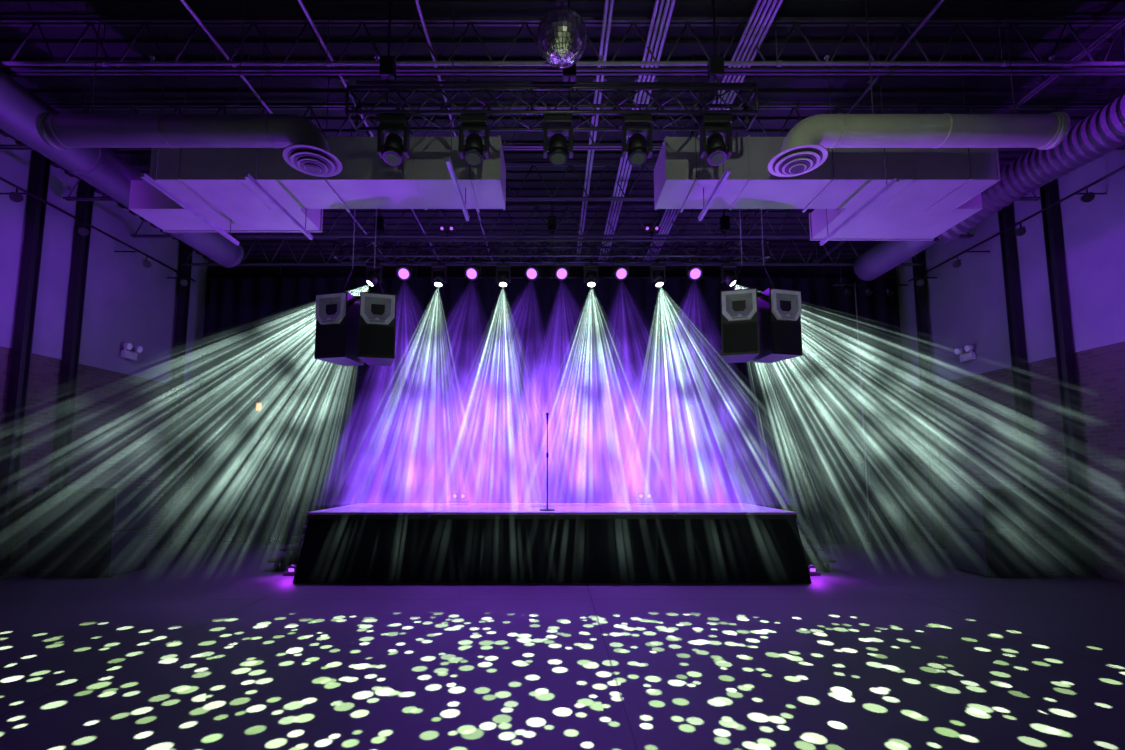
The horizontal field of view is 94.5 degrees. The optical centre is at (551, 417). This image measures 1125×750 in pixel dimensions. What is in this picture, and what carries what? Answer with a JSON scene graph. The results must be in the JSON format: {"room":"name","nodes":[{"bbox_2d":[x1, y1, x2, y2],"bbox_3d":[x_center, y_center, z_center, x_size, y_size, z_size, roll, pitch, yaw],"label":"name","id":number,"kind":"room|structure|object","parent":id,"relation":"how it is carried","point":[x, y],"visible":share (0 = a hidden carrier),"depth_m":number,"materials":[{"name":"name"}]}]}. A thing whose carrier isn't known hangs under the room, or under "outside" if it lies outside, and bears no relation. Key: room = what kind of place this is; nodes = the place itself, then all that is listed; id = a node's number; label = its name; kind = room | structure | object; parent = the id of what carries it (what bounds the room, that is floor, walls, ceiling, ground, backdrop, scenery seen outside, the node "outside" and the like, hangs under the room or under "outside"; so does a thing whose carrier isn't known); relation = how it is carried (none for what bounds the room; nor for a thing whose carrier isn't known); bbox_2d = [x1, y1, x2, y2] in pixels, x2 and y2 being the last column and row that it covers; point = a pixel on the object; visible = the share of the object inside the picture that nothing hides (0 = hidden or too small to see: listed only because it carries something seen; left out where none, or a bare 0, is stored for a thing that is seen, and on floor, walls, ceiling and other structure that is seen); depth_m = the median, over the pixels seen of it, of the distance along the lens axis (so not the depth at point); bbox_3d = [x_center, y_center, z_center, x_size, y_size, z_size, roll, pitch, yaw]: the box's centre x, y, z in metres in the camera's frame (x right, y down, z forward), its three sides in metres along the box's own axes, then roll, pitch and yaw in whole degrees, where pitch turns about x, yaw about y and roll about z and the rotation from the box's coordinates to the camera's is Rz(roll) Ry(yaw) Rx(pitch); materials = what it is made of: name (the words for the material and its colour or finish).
{"room":"entertainment venue","nodes":[
{"label":"entertainment venue","id":0,"kind":"room"},
{"bbox_2d":[0,134,207,574],"bbox_3d":[-9.340,-1.423,4.866,0.320,7.400,17.400,0,-6,0],"label":"wall","id":1,"kind":"structure","parent":0,"point":[121,420],"depth_m":10.67,"materials":[{"name":"paint"}]},
{"bbox_2d":[0,177,195,285],"bbox_3d":[-8.819,-3.578,8.498,0.702,0.332,8.200,0,-6,0],"label":"pipe","id":2,"kind":"object","parent":1,"relation":"attached to","point":[14,196],"visible":1,"depth_m":9.49,"materials":[{"name":"black metal"}]},
{"bbox_2d":[121,343,142,359],"bbox_3d":[-9.058,-1.422,11.197,0.173,0.318,0.430,0,-6,0],"label":"emergency light","id":3,"kind":"object","parent":1,"relation":"attached to","point":[126,354],"visible":1,"depth_m":11.13,"materials":[{"name":"white plastic"}]},
{"bbox_2d":[256,396,262,411],"bbox_3d":[-7.250,-0.343,12.898,0.160,0.390,0.100,0,-6,0],"label":"wall lamp","id":4,"kind":"object","parent":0,"point":[259,405],"visible":1,"depth_m":12.86,"materials":[{"name":"black paint"}]},
{"bbox_2d":[188,259,915,540],"bbox_3d":[0.000,-0.542,13.672,19.000,7.400,0.300,0,-6,0],"label":"wall","id":5,"kind":"structure","parent":0,"point":[213,271],"depth_m":13.85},
{"bbox_2d":[0,541,1124,749],"bbox_3d":[0.000,2.358,4.488,19.000,0.200,18.000,0,-6,0],"label":"floor","id":6,"kind":"structure","parent":0,"point":[203,646],"depth_m":4.91,"materials":[{"name":"concrete"}]},
{"bbox_2d":[0,154,50,579],"bbox_3d":[-9.080,-1.000,8.894,0.220,7.340,0.260,0,-6,0],"label":"steel column","id":7,"kind":"structure","parent":6,"relation":"on","point":[10,461],"depth_m":8.87,"materials":[{"name":"black metal"}]},
{"bbox_2d":[50,182,94,487],"bbox_3d":[-9.080,-0.911,9.789,0.220,7.340,0.260,0,-6,0],"label":"steel column","id":8,"kind":"structure","parent":6,"relation":"on","point":[84,210],"depth_m":9.81,"materials":[{"name":"black metal"}]},
{"bbox_2d":[25,487,151,576],"bbox_3d":[-8.100,1.969,9.137,1.444,1.470,0.825,0,-6,0],"label":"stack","id":9,"kind":"object","parent":6,"relation":"on","point":[87,531],"visible":1,"depth_m":8.76,"materials":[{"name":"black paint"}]},
{"bbox_2d":[157,242,192,547],"bbox_3d":[-9.000,-0.642,12.476,0.220,7.340,0.260,0,-6,0],"label":"steel column","id":10,"kind":"structure","parent":6,"relation":"on","point":[169,492],"depth_m":12.42,"materials":[{"name":"black metal"}]},
{"bbox_2d":[268,525,306,571],"bbox_3d":[-4.620,2.378,9.712,0.840,0.800,0.950,0,-6,0],"label":"stairs","id":11,"kind":"structure","parent":6,"relation":"on","point":[289,559],"depth_m":9.26,"materials":[{"name":"black metal"}]},
{"bbox_2d":[283,564,296,574],"bbox_3d":[-4.450,2.607,8.935,0.260,0.169,0.160,0,-6,0],"label":"light","id":12,"kind":"object","parent":6,"relation":"on","point":[290,570],"visible":0.68,"depth_m":8.87,"materials":[{"name":"black paint"}]},
{"bbox_2d":[293,503,811,582],"bbox_3d":[0.000,2.201,9.519,8.296,1.106,2.418,0,-6,0],"label":"stage","id":13,"kind":"object","parent":6,"relation":"on","point":[360,542],"visible":1,"depth_m":8.42,"materials":[{"name":"fabric"}]},
{"bbox_2d":[448,493,469,502],"bbox_3d":[-1.850,1.599,10.392,0.400,0.205,0.200,0,-6,0],"label":"light","id":14,"kind":"object","parent":13,"relation":"on","point":[454,495],"depth_m":10.33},
{"bbox_2d":[540,412,554,510],"bbox_3d":[-0.080,0.747,8.920,0.260,1.668,0.260,0,-6,0],"label":"microphone stand","id":15,"kind":"object","parent":13,"relation":"on","point":[547,413],"visible":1,"depth_m":8.89,"materials":[{"name":"black metal"}]},
{"bbox_2d":[634,493,655,502],"bbox_3d":[1.850,1.599,10.392,0.400,0.205,0.200,0,-6,0],"label":"light","id":16,"kind":"object","parent":13,"relation":"on","point":[639,495],"depth_m":10.33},
{"bbox_2d":[807,564,820,574],"bbox_3d":[4.450,2.607,8.935,0.260,0.169,0.160,0,-6,0],"label":"light","id":17,"kind":"object","parent":6,"relation":"on","point":[813,570],"visible":0.65,"depth_m":8.87,"materials":[{"name":"black paint"}]},
{"bbox_2d":[797,525,835,571],"bbox_3d":[4.620,2.378,9.712,0.840,0.800,0.950,0,-6,0],"label":"stairs","id":18,"kind":"structure","parent":6,"relation":"on","point":[817,560],"depth_m":9.26,"materials":[{"name":"black paint"}]},
{"bbox_2d":[854,282,884,551],"bbox_3d":[7.224,-0.110,11.970,0.472,6.200,0.539,0,-6,0],"label":"lighting stand","id":19,"kind":"object","parent":6,"relation":"on","point":[869,528],"visible":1,"depth_m":11.91,"materials":[{"name":"metal"}]},
{"bbox_2d":[912,251,946,547],"bbox_3d":[9.000,-0.642,12.476,0.220,7.340,0.260,0,-6,0],"label":"steel column","id":20,"kind":"structure","parent":6,"relation":"on","point":[934,491],"depth_m":12.41,"materials":[{"name":"black metal"}]},
{"bbox_2d":[946,487,1071,576],"bbox_3d":[7.980,1.969,9.137,1.444,1.470,0.825,0,-6,0],"label":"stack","id":21,"kind":"object","parent":6,"relation":"on","point":[1000,531],"visible":1,"depth_m":8.76,"materials":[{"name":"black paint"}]},
{"bbox_2d":[998,202,1038,487],"bbox_3d":[9.080,-0.881,10.088,0.220,7.340,0.260,0,-6,0],"label":"steel column","id":22,"kind":"structure","parent":6,"relation":"on","point":[1025,431],"depth_m":10.11,"materials":[{"name":"black metal"}]},
{"bbox_2d":[1039,179,1100,576],"bbox_3d":[9.080,-0.970,9.192,0.220,7.340,0.260,0,-6,0],"label":"steel column","id":23,"kind":"structure","parent":6,"relation":"on","point":[1060,309],"depth_m":9.13,"materials":[{"name":"black metal"}]},
{"bbox_2d":[0,0,1124,258],"bbox_3d":[0.000,-5.184,5.242,19.000,0.240,18.000,0,-6,0],"label":"ceiling","id":24,"kind":"structure","parent":0,"point":[279,40],"depth_m":7.43,"materials":[{"name":"paint"}]},
{"bbox_2d":[0,70,243,267],"bbox_3d":[-6.750,-4.229,6.704,0.620,1.370,8.500,0,-6,0],"label":"air duct","id":25,"kind":"object","parent":24,"relation":"hanging from","point":[103,169],"visible":0.51,"depth_m":7.38,"materials":[{"name":"metal"}]},
{"bbox_2d":[35,0,341,176],"bbox_3d":[-4.070,-3.896,6.017,3.320,2.170,0.620,0,-6,0],"label":"air duct","id":26,"kind":"object","parent":24,"relation":"hanging from","point":[306,150],"visible":1,"depth_m":5.82,"materials":[{"name":"metal"}]},
{"bbox_2d":[140,31,239,244],"bbox_3d":[-4.900,-3.816,7.266,0.055,2.080,1.900,0,-6,0],"label":"channel","id":27,"kind":"object","parent":24,"relation":"hanging from","point":[144,176],"visible":0.87,"depth_m":6.80,"materials":[{"name":"silver metal"}]},
{"bbox_2d":[244,31,312,239],"bbox_3d":[-3.660,-3.826,7.166,0.055,2.080,1.700,0,-6,0],"label":"channel","id":28,"kind":"object","parent":24,"relation":"hanging from","point":[247,176],"visible":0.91,"depth_m":6.75,"materials":[{"name":"silver metal"}]},
{"bbox_2d":[180,0,389,259],"bbox_3d":[-4.100,-4.722,6.804,0.120,0.430,12.600,0,-6,0],"label":"conduit","id":29,"kind":"object","parent":24,"relation":"attached to","point":[246,80],"depth_m":6.88,"materials":[{"name":"silver metal"}]},
{"bbox_2d":[129,54,505,231],"bbox_3d":[-3.447,-3.923,7.653,5.535,1.790,1.550,0,-6,0],"label":"air duct","id":30,"kind":"object","parent":24,"relation":"hanging from","point":[212,181],"visible":0.81,"depth_m":7.01,"materials":[{"name":"metal"}]},
{"bbox_2d":[314,132,396,365],"bbox_3d":[-3.040,-2.808,8.398,1.239,3.860,0.753,0,-6,0],"label":"cluster","id":31,"kind":"object","parent":24,"relation":"hanging from","point":[351,330],"visible":0.97,"depth_m":7.99,"materials":[{"name":"black paint"}]},
{"bbox_2d":[298,0,440,259],"bbox_3d":[-2.800,-4.722,6.804,0.120,0.430,12.600,0,-6,0],"label":"conduit","id":32,"kind":"object","parent":24,"relation":"attached to","point":[342,79],"depth_m":6.90,"materials":[{"name":"silver metal"}]},
{"bbox_2d":[415,0,492,260],"bbox_3d":[-1.500,-4.722,6.804,0.120,0.430,12.600,0,-6,0],"label":"conduit","id":33,"kind":"object","parent":24,"relation":"attached to","point":[439,78],"depth_m":6.69,"materials":[{"name":"silver metal"}]},
{"bbox_2d":[445,3,469,220],"bbox_3d":[-1.170,-3.856,6.617,0.055,2.130,1.400,0,-6,0],"label":"channel","id":34,"kind":"object","parent":24,"relation":"hanging from","point":[448,160],"visible":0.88,"depth_m":6.21,"materials":[{"name":"silver metal"}]},
{"bbox_2d":[123,204,973,237],"bbox_3d":[0.000,-4.112,10.863,17.900,0.695,0.090,0,-6,0],"label":"joist","id":35,"kind":"object","parent":24,"relation":"attached to","point":[534,206],"visible":0.45,"depth_m":10.85,"materials":[{"name":"paint"}]},
{"bbox_2d":[55,162,1041,200],"bbox_3d":[0.000,-4.261,9.370,17.900,0.695,0.090,0,-6,0],"label":"joist","id":36,"kind":"object","parent":24,"relation":"attached to","point":[135,164],"visible":0.22,"depth_m":9.36,"materials":[{"name":"paint"}]},
{"bbox_2d":[177,238,922,265],"bbox_3d":[0.000,-3.963,12.356,17.900,0.695,0.090,0,-6,0],"label":"joist","id":37,"kind":"object","parent":24,"relation":"attached to","point":[185,263],"visible":0.48,"depth_m":12.34,"materials":[{"name":"paint"}]},
{"bbox_2d":[345,0,758,130],"bbox_3d":[0.000,-4.181,6.045,4.636,1.597,0.334,0,-6,0],"label":"lighting truss","id":38,"kind":"object","parent":24,"relation":"hanging from","point":[388,66],"visible":0.88,"depth_m":5.86,"materials":[{"name":"metal"}]},
{"bbox_2d":[377,114,410,165],"bbox_3d":[-1.810,-3.201,5.941,0.337,0.602,0.262,0,-6,0],"label":"moving-head light","id":39,"kind":"object","parent":38,"relation":"attached to","point":[393,126],"visible":1,"depth_m":5.88,"materials":[{"name":"black paint"}]},
{"bbox_2d":[458,114,489,165],"bbox_3d":[-0.890,-3.201,5.941,0.337,0.602,0.262,0,-6,0],"label":"moving-head light","id":40,"kind":"object","parent":38,"relation":"attached to","point":[473,126],"visible":0.99,"depth_m":5.88,"materials":[{"name":"black paint"}]},
{"bbox_2d":[543,114,572,165],"bbox_3d":[0.070,-3.201,5.941,0.337,0.602,0.262,0,-6,0],"label":"moving-head light","id":41,"kind":"object","parent":38,"relation":"attached to","point":[558,126],"visible":0.99,"depth_m":5.87,"materials":[{"name":"black paint"}]},
{"bbox_2d":[621,114,652,165],"bbox_3d":[0.970,-3.201,5.941,0.337,0.602,0.262,0,-6,0],"label":"moving-head light","id":42,"kind":"object","parent":38,"relation":"attached to","point":[637,126],"visible":0.98,"depth_m":5.88,"materials":[{"name":"black paint"}]},
{"bbox_2d":[698,114,732,165],"bbox_3d":[1.870,-3.201,5.941,0.337,0.602,0.262,0,-6,0],"label":"moving-head light","id":43,"kind":"object","parent":38,"relation":"attached to","point":[715,126],"visible":0.99,"depth_m":5.88,"materials":[{"name":"black paint"}]},
{"bbox_2d":[333,188,770,262],"bbox_3d":[0.000,-3.821,10.216,8.436,1.482,0.371,0,-6,0],"label":"lighting truss","id":44,"kind":"object","parent":24,"relation":"hanging from","point":[724,220],"visible":0.94,"depth_m":10.10,"materials":[{"name":"metal"}]},
{"bbox_2d":[366,261,382,286],"bbox_3d":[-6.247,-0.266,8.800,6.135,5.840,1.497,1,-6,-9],"label":"moving-head light","id":45,"kind":"object","parent":44,"relation":"hanging from","point":[372,280],"visible":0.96,"depth_m":10.07,"materials":[{"name":"black paint"}]},
{"bbox_2d":[396,258,412,279],"bbox_3d":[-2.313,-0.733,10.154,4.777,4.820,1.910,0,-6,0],"label":"light","id":46,"kind":"object","parent":44,"relation":"hanging from","point":[404,272],"visible":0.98,"depth_m":10.10,"materials":[{"name":"black paint"}]},
{"bbox_2d":[431,260,446,286],"bbox_3d":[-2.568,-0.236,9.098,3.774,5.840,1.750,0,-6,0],"label":"moving-head light","id":47,"kind":"object","parent":44,"relation":"hanging from","point":[439,267],"visible":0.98,"depth_m":10.07,"materials":[{"name":"black paint"}]},
{"bbox_2d":[439,225,454,236],"bbox_3d":[-2.000,-3.561,9.944,0.297,0.185,0.172,0,-6,0],"label":"spotlight","id":48,"kind":"object","parent":44,"relation":"attached to","point":[451,228],"visible":1,"depth_m":9.88,"materials":[{"name":"black paint"}]},
{"bbox_2d":[464,257,480,279],"bbox_3d":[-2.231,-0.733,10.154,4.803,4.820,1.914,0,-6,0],"label":"light","id":49,"kind":"object","parent":44,"relation":"hanging from","point":[472,272],"visible":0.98,"depth_m":10.10,"materials":[{"name":"black paint"}]},
{"bbox_2d":[496,260,510,286],"bbox_3d":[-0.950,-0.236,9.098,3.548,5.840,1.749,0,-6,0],"label":"moving-head light","id":50,"kind":"object","parent":44,"relation":"hanging from","point":[502,280],"visible":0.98,"depth_m":10.07,"materials":[{"name":"black paint"}]},
{"bbox_2d":[524,257,540,279],"bbox_3d":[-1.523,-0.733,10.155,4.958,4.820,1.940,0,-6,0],"label":"light","id":51,"kind":"object","parent":44,"relation":"hanging from","point":[532,272],"visible":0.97,"depth_m":10.10,"materials":[{"name":"black paint"}]},
{"bbox_2d":[553,257,568,279],"bbox_3d":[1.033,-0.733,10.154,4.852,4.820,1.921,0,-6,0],"label":"light","id":52,"kind":"object","parent":44,"relation":"hanging from","point":[561,273],"visible":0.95,"depth_m":10.09,"materials":[{"name":"black paint"}]},
{"bbox_2d":[584,260,598,286],"bbox_3d":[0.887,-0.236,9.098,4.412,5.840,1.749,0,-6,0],"label":"moving-head light","id":53,"kind":"object","parent":44,"relation":"hanging from","point":[591,280],"visible":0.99,"depth_m":10.07,"materials":[{"name":"black paint"}]},
{"bbox_2d":[613,257,628,279],"bbox_3d":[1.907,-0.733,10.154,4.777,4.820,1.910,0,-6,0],"label":"light","id":54,"kind":"object","parent":44,"relation":"hanging from","point":[621,273],"visible":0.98,"depth_m":10.10,"materials":[{"name":"black paint"}]},
{"bbox_2d":[644,225,659,236],"bbox_3d":[1.900,-3.561,9.944,0.297,0.185,0.172,0,-6,0],"label":"spotlight","id":55,"kind":"object","parent":44,"relation":"attached to","point":[656,229],"visible":1,"depth_m":9.88,"materials":[{"name":"black paint"}]},
{"bbox_2d":[650,260,665,286],"bbox_3d":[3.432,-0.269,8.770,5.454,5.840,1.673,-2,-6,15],"label":"moving-head light","id":56,"kind":"object","parent":44,"relation":"hanging from","point":[657,267],"visible":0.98,"depth_m":10.07,"materials":[{"name":"black paint"}]},
{"bbox_2d":[686,257,702,280],"bbox_3d":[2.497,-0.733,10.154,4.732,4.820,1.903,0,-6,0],"label":"light","id":57,"kind":"object","parent":44,"relation":"hanging from","point":[694,272],"visible":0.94,"depth_m":10.10,"materials":[{"name":"black paint"}]},
{"bbox_2d":[720,260,736,286],"bbox_3d":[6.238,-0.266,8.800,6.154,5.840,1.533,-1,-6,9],"label":"moving-head light","id":58,"kind":"object","parent":44,"relation":"hanging from","point":[727,267],"visible":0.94,"depth_m":10.07,"materials":[{"name":"black paint"}]},
{"bbox_2d":[537,0,586,67],"bbox_3d":[0.100,-4.291,5.253,0.508,1.495,0.509,0,-6,0],"label":"ball","id":59,"kind":"object","parent":24,"relation":"hanging from","point":[562,31],"visible":1,"depth_m":5.05,"materials":[{"name":"metal"}]},
{"bbox_2d":[0,17,1124,74],"bbox_3d":[0.000,-4.560,6.385,17.900,0.695,0.090,0,-6,0],"label":"joist","id":60,"kind":"object","parent":24,"relation":"attached to","point":[4,21],"visible":0.92,"depth_m":6.37,"materials":[{"name":"paint"}]},
{"bbox_2d":[0,103,1124,149],"bbox_3d":[0.000,-4.411,7.878,17.900,0.695,0.090,0,-6,0],"label":"joist","id":61,"kind":"object","parent":24,"relation":"attached to","point":[57,106],"visible":0.27,"depth_m":7.87,"materials":[{"name":"paint"}]},
{"bbox_2d":[0,9,1124,66],"bbox_3d":[0.014,-4.586,6.267,17.428,0.747,0.064,0,-6,0],"label":"pipe","id":62,"kind":"object","parent":24,"relation":"hanging from","point":[103,63],"visible":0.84,"depth_m":6.22,"materials":[{"name":"metal"}]},
{"bbox_2d":[574,0,613,260],"bbox_3d":[0.640,-4.721,6.803,0.180,0.432,12.600,0,-6,0],"label":"conduit","id":63,"kind":"object","parent":24,"relation":"attached to","point":[597,79],"depth_m":7.31,"materials":[{"name":"silver metal"}]},
{"bbox_2d":[597,0,675,260],"bbox_3d":[1.260,-4.721,6.803,0.300,0.432,12.600,0,-6,0],"label":"conduit","id":64,"kind":"object","parent":24,"relation":"attached to","point":[640,79],"depth_m":6.94,"materials":[{"name":"silver metal"}]},
{"bbox_2d":[642,0,782,260],"bbox_3d":[2.420,-4.721,6.803,0.360,0.432,12.600,0,-6,0],"label":"conduit","id":65,"kind":"object","parent":24,"relation":"attached to","point":[731,78],"depth_m":6.45,"materials":[{"name":"silver metal"}]},
{"bbox_2d":[698,22,731,220],"bbox_3d":[2.050,-3.846,6.716,0.055,2.130,1.200,0,-6,0],"label":"channel","id":66,"kind":"object","parent":24,"relation":"hanging from","point":[727,171],"visible":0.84,"depth_m":6.46,"materials":[{"name":"silver metal"}]},
{"bbox_2d":[720,132,802,362],"bbox_3d":[3.240,-2.833,8.400,1.239,3.810,0.753,0,-6,0],"label":"cluster","id":67,"kind":"object","parent":24,"relation":"hanging from","point":[760,327],"visible":1,"depth_m":7.99,"materials":[{"name":"black paint"}]},
{"bbox_2d":[654,54,1000,240],"bbox_3d":[3.908,-3.908,7.803,4.815,1.790,1.850,0,-6,0],"label":"air duct","id":68,"kind":"object","parent":24,"relation":"hanging from","point":[937,189],"visible":0.86,"depth_m":7.01,"materials":[{"name":"metal"}]},
{"bbox_2d":[722,0,943,260],"bbox_3d":[4.300,-4.706,6.802,0.120,0.462,12.600,0,-6,0],"label":"conduit","id":69,"kind":"object","parent":24,"relation":"attached to","point":[940,2],"depth_m":6.84,"materials":[{"name":"silver metal"}]},
{"bbox_2d":[819,38,899,244],"bbox_3d":[4.200,-3.811,7.316,0.055,2.080,1.800,0,-6,0],"label":"channel","id":70,"kind":"object","parent":24,"relation":"hanging from","point":[894,181],"visible":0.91,"depth_m":6.88,"materials":[{"name":"grey metal"}]},
{"bbox_2d":[833,241,907,295],"bbox_3d":[7.700,-3.630,12.565,1.800,1.396,0.225,0,-6,0],"label":"bar","id":71,"kind":"object","parent":24,"relation":"hanging from","point":[867,289],"visible":0.89,"depth_m":12.54,"materials":[{"name":"black metal"}]},
{"bbox_2d":[854,237,939,280],"bbox_3d":[6.900,-3.811,10.431,0.600,1.460,2.000,0,-6,0],"label":"air duct","id":72,"kind":"object","parent":24,"relation":"hanging from","point":[884,256],"visible":0.61,"depth_m":10.45,"materials":[{"name":"metal"}]},
{"bbox_2d":[768,0,1069,176],"bbox_3d":[4.115,-3.896,6.017,3.270,2.170,0.620,0,-6,0],"label":"air duct","id":73,"kind":"object","parent":24,"relation":"hanging from","point":[803,150],"visible":1,"depth_m":5.82,"materials":[{"name":"grey metal"}]},
{"bbox_2d":[813,16,1124,262],"bbox_3d":[6.600,-4.706,6.802,0.180,0.462,12.600,0,-6,0],"label":"conduit","id":74,"kind":"object","parent":24,"relation":"attached to","point":[1042,83],"depth_m":6.89,"materials":[{"name":"grey metal"}]},
{"bbox_2d":[937,27,1124,244],"bbox_3d":[7.079,-4.081,6.315,0.892,1.743,5.803,0,-6,-5],"label":"air duct","id":75,"kind":"object","parent":24,"relation":"hanging from","point":[1101,132],"visible":0.74,"depth_m":7.22,"materials":[{"name":"silver metal"}]},
{"bbox_2d":[896,144,1124,581],"bbox_3d":[9.340,-1.423,4.866,0.320,7.400,17.400,0,-6,0],"label":"wall","id":76,"kind":"structure","parent":0,"point":[977,436],"depth_m":9.94,"materials":[{"name":"paint"}]},
{"bbox_2d":[954,345,975,361],"bbox_3d":[9.058,-1.402,11.396,0.173,0.318,0.430,0,-6,0],"label":"emergency light","id":77,"kind":"object","parent":76,"relation":"attached to","point":[970,356],"visible":1,"depth_m":11.33,"materials":[{"name":"white plastic"}]},
{"bbox_2d":[908,165,1124,285],"bbox_3d":[8.819,-3.578,8.498,0.702,0.332,8.200,0,-6,0],"label":"pipe","id":78,"kind":"object","parent":76,"relation":"attached to","point":[1088,196],"visible":1,"depth_m":9.45,"materials":[{"name":"black metal"}]},
{"label":"outside","id":79,"kind":"structure","parent":0,"visible":0},
{"bbox_2d":[192,254,907,542],"bbox_3d":[0.000,-0.597,13.074,17.600,7.330,0.168,0,-6,0],"label":"curtain","id":80,"kind":"object","parent":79,"point":[634,382],"visible":0.78,"depth_m":13.04,"materials":[{"name":"fabric"}]}
]}

